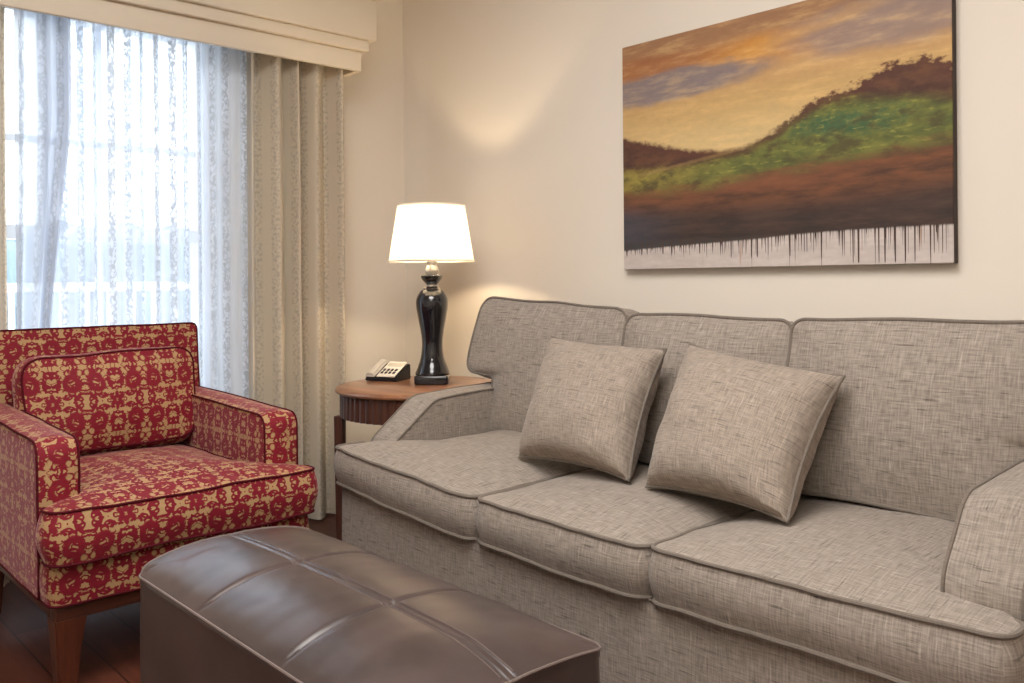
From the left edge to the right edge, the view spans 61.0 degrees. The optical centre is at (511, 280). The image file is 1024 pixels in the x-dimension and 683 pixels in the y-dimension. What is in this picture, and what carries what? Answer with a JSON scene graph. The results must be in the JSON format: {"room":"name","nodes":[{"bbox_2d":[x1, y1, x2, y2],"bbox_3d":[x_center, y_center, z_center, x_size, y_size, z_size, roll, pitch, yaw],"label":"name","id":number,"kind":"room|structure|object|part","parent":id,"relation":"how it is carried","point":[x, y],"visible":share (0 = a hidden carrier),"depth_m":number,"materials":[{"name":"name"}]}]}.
{"room":"hotel room","nodes":[
{"label":"hotel room","id":0,"kind":"room"},
{"bbox_2d":[0,513,335,682],"bbox_3d":[-0.446,1.054,0.738,4.800,0.100,5.500,0,0,-43],"label":"floor","id":1,"kind":"structure","parent":0,"point":[110,650],"depth_m":2.44,"materials":[{"name":"brown wood"}]},
{"bbox_2d":[0,322,317,682],"bbox_3d":[-1.135,0.578,2.613,0.743,0.864,0.952,0,0,-43],"label":"armchair","id":2,"kind":"object","parent":1,"relation":"on","point":[115,457],"visible":0.93,"depth_m":2.41,"materials":[{"name":"red fabric"}]},
{"bbox_3d":[-1.582,0.917,2.655,0.072,0.194,0.072,-1,0,-43],"label":"leg","id":3,"kind":"part","parent":2,"relation":"part of","materials":[{"name":"brown wood"}]},
{"bbox_3d":[-1.363,0.577,2.411,0.106,0.420,0.748,-1,0,-43],"label":"arm","id":4,"kind":"part","parent":2,"relation":"part of"},
{"bbox_3d":[-1.085,0.912,2.123,0.072,0.194,0.072,-1,0,-43],"label":"leg","id":5,"kind":"part","parent":2,"relation":"part of","materials":[{"name":"brown wood"}]},
{"bbox_3d":[-1.116,0.797,2.593,0.666,0.042,0.795,-1,0,-43],"label":"seat rail","id":6,"kind":"part","parent":2,"relation":"part of","materials":[{"name":"brown wood"}]},
{"bbox_3d":[-1.395,0.464,2.891,0.706,0.622,0.181,-1,0,-43],"label":"backrest","id":7,"kind":"part","parent":2,"relation":"part of","materials":[{"name":"red fabric"}]},
{"bbox_2d":[12,346,193,455],"bbox_3d":[-1.275,0.381,2.764,0.542,0.325,0.203,-1,0,-43],"label":"cushion","id":8,"kind":"object","parent":2,"relation":"on","point":[126,399],"depth_m":2.70,"materials":[{"name":"red fabric"}]},
{"bbox_2d":[36,444,317,564],"bbox_3d":[-1.062,0.592,2.532,0.739,0.168,0.734,-1,0,-43],"label":"seat cushion","id":9,"kind":"object","parent":2,"relation":"on","point":[127,500],"depth_m":2.29,"materials":[{"name":"red fabric"}]},
{"bbox_3d":[-0.923,0.574,2.822,0.117,0.418,0.748,-1,0,-43],"label":"arm","id":10,"kind":"part","parent":2,"relation":"part of"},
{"bbox_2d":[138,526,601,682],"bbox_3d":[-0.300,0.767,1.556,0.415,0.472,0.900,0,0,-43],"label":"ottoman","id":11,"kind":"object","parent":1,"relation":"on","point":[273,604],"visible":1,"depth_m":1.44,"materials":[{"name":"brown leather"}]},
{"bbox_3d":[-0.300,0.755,1.556,0.411,0.405,0.897,-1,0,-43],"label":"panel","id":12,"kind":"part","parent":11,"relation":"part of","materials":[{"name":"brown leather"}]},
{"bbox_2d":[334,376,490,540],"bbox_3d":[-0.356,0.703,3.399,0.654,0.600,0.654,0,0,-43],"label":"side table","id":13,"kind":"object","parent":1,"relation":"on","point":[363,401],"visible":0.4,"depth_m":3.24,"materials":[{"name":"brown wood"}]},
{"bbox_3d":[-0.660,0.762,3.345,0.036,0.488,0.036,-1,0,14],"label":"leg","id":14,"kind":"part","parent":13,"relation":"part of","materials":[{"name":"brown wood"}]},
{"bbox_2d":[365,359,410,381],"bbox_3d":[-0.507,0.364,3.559,0.145,0.081,0.122,0,0,22],"label":"desk phone","id":15,"kind":"object","parent":13,"relation":"on","point":[393,371],"visible":1,"depth_m":3.54,"materials":[{"name":"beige plastic"}]},
{"bbox_3d":[-0.555,0.361,3.577,0.041,0.054,0.114,0,0,22],"label":"plate","id":16,"kind":"part","parent":15,"relation":"part of","materials":[{"name":"beige plastic"}]},
{"bbox_2d":[388,202,474,384],"bbox_3d":[-0.316,0.052,3.433,0.342,0.702,0.342,0,0,-18],"label":"table lamp","id":17,"kind":"object","parent":13,"relation":"on","point":[431,233],"visible":1,"depth_m":3.35,"materials":[{"name":"black paint"}]},
{"bbox_3d":[-0.319,-0.295,3.433,0.271,0.005,0.271,-1,0,-43],"label":"shade trim","id":18,"kind":"part","parent":17,"relation":"part of","materials":[{"name":"fabric"}]},
{"bbox_3d":[-0.318,-0.187,3.433,0.336,0.224,0.336,-1,0,-43],"label":"lamp shade","id":19,"kind":"part","parent":17,"relation":"part of","materials":[{"name":"fabric"}]},
{"bbox_3d":[-0.317,-0.079,3.433,0.343,0.005,0.343,-1,0,-43],"label":"shade trim","id":20,"kind":"part","parent":17,"relation":"part of","materials":[{"name":"fabric"}]},
{"bbox_2d":[334,296,1023,682],"bbox_3d":[0.460,0.522,2.302,1.021,0.947,1.997,0,0,-43],"label":"sofa","id":21,"kind":"object","parent":1,"relation":"on","point":[899,558],"visible":0.8,"depth_m":1.88,"materials":[{"name":"grey fabric"}]},
{"bbox_3d":[-0.094,0.513,2.995,0.870,0.328,0.140,-1,0,-43],"label":"arm","id":22,"kind":"part","parent":21,"relation":"part of","materials":[{"name":"grey fabric"}]},
{"bbox_2d":[334,430,588,536],"bbox_3d":[-0.056,0.568,2.662,0.750,0.170,0.668,-1,0,-43],"label":"seat cushion","id":23,"kind":"object","parent":21,"relation":"on","point":[434,481],"depth_m":2.44,"materials":[{"name":"grey fabric"}]},
{"bbox_2d":[468,298,639,431],"bbox_3d":[0.136,0.299,2.876,0.272,0.484,0.719,-1,0,-43],"label":"cushion","id":24,"kind":"object","parent":21,"relation":"on","point":[510,338],"depth_m":2.84,"materials":[{"name":"grey fabric"}]},
{"bbox_2d":[518,336,666,481],"bbox_3d":[0.204,0.333,2.399,0.273,0.336,0.474,0,0,-43],"label":"throw pillow","id":25,"kind":"object","parent":21,"relation":"on","point":[590,405],"visible":1,"depth_m":2.30,"materials":[{"name":"fabric"}]},
{"bbox_2d":[475,462,751,594],"bbox_3d":[0.349,0.580,2.225,0.752,0.154,0.568,-1,0,-43],"label":"seat cushion","id":26,"kind":"object","parent":21,"relation":"on","point":[598,530],"depth_m":2.00,"materials":[{"name":"grey fabric"}]},
{"bbox_2d":[623,316,793,462],"bbox_3d":[0.544,0.317,2.407,0.266,0.442,0.565,-1,0,-43],"label":"cushion","id":27,"kind":"object","parent":21,"relation":"on","point":[766,340],"depth_m":2.37,"materials":[{"name":"grey fabric"}]},
{"bbox_2d":[645,343,845,523],"bbox_3d":[0.520,0.334,2.043,0.309,0.346,0.437,0,0,-43],"label":"throw pillow","id":28,"kind":"object","parent":21,"relation":"on","point":[740,431],"visible":1,"depth_m":1.95,"materials":[{"name":"fabric"}]},
{"bbox_2d":[649,494,1023,682],"bbox_3d":[0.767,0.574,1.778,0.750,0.156,0.702,-1,0,-43],"label":"seat cushion","id":29,"kind":"object","parent":21,"relation":"on","point":[857,585],"depth_m":1.56,"materials":[{"name":"grey fabric"}]},
{"bbox_2d":[789,321,1023,518],"bbox_3d":[0.975,0.310,1.934,0.266,0.448,0.754,-1,0,-43],"label":"cushion","id":30,"kind":"object","parent":21,"relation":"on","point":[922,413],"depth_m":1.89,"materials":[{"name":"grey fabric"}]},
{"bbox_3d":[1.082,0.503,1.705,0.909,0.328,0.134,-1,0,-43],"label":"arm","id":31,"kind":"part","parent":21,"relation":"part of","materials":[{"name":"grey fabric"}]},
{"bbox_2d":[246,0,405,442],"bbox_3d":[-2.244,-0.255,2.654,4.600,2.550,0.140,0,0,-43],"label":"wall","id":32,"kind":"structure","parent":0,"point":[375,325],"depth_m":4.05,"materials":[{"name":"beige paint"}]},
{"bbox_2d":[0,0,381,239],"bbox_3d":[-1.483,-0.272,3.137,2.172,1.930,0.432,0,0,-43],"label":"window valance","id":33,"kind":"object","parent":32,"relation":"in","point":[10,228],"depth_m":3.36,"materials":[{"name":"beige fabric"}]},
{"bbox_2d":[0,6,9,586],"bbox_3d":[-1.814,-0.050,2.724,0.429,2.108,0.073,0,0,-43],"label":"drape","id":34,"kind":"object","parent":33,"relation":"hanging from","point":[3,235],"visible":0.41,"depth_m":2.88,"materials":[{"name":"fabric"}]},
{"bbox_3d":[-1.570,-0.171,3.302,0.830,1.670,0.070,-1,0,-43],"label":"frame","id":35,"kind":"part","parent":33,"relation":"part of","materials":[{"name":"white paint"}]},
{"bbox_2d":[13,8,71,328],"bbox_3d":[-1.599,-0.052,2.978,0.187,2.108,0.038,0,0,-43],"label":"sheer curtain","id":36,"kind":"object","parent":33,"relation":"hanging from","point":[42,42],"visible":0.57,"depth_m":2.96,"materials":[{"name":"fabric"}]},
{"bbox_2d":[50,19,248,397],"bbox_3d":[-1.360,-0.054,3.268,0.772,2.108,0.047,0,0,-43],"label":"sheer curtain","id":37,"kind":"object","parent":33,"relation":"hanging from","point":[154,226],"visible":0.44,"depth_m":3.29,"materials":[{"name":"fabric"}]},
{"bbox_2d":[251,52,345,519],"bbox_3d":[-0.880,-0.058,3.610,0.476,2.108,0.118,0,0,-43],"label":"drape","id":38,"kind":"object","parent":33,"relation":"hanging from","point":[297,107],"visible":0.69,"depth_m":3.62,"materials":[{"name":"fabric"}]},
{"bbox_2d":[403,0,1023,378],"bbox_3d":[1.268,-0.286,2.347,0.120,2.550,5.500,0,0,-43],"label":"wall","id":39,"kind":"structure","parent":0,"point":[513,109],"depth_m":3.31,"materials":[{"name":"beige paint"}]},
{"bbox_2d":[622,0,957,269],"bbox_3d":[0.797,-0.444,2.736,0.032,0.800,1.130,0,0,-43],"label":"landscape painting","id":40,"kind":"object","parent":39,"relation":"attached to","point":[807,132],"visible":1,"depth_m":2.64,"materials":[{"name":"paint"}]},
{"label":"outside","id":41,"kind":"structure","parent":0,"visible":0},
{"bbox_3d":[-14.209,1.334,18.871,60.000,0.180,39.800,0,0,-43],"label":"ground","id":42,"kind":"structure","parent":41,"visible":0},
{"bbox_2d":[7,283,15,328],"bbox_3d":[-2.513,0.527,4.489,5.500,1.030,0.060,0,0,-43],"label":"balcony railing","id":43,"kind":"object","parent":42,"relation":"on","point":[11,287],"visible":0.02,"depth_m":4.44,"materials":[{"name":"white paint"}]},
{"bbox_3d":[-2.518,0.035,4.489,5.500,0.045,0.060,-1,0,-43],"label":"rail","id":44,"kind":"part","parent":43,"relation":"part of","materials":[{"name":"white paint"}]},
{"bbox_2d":[7,239,16,329],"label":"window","id":45,"kind":"structure","parent":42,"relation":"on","point":[11,243],"depth_m":10.29,"materials":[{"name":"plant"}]}
]}

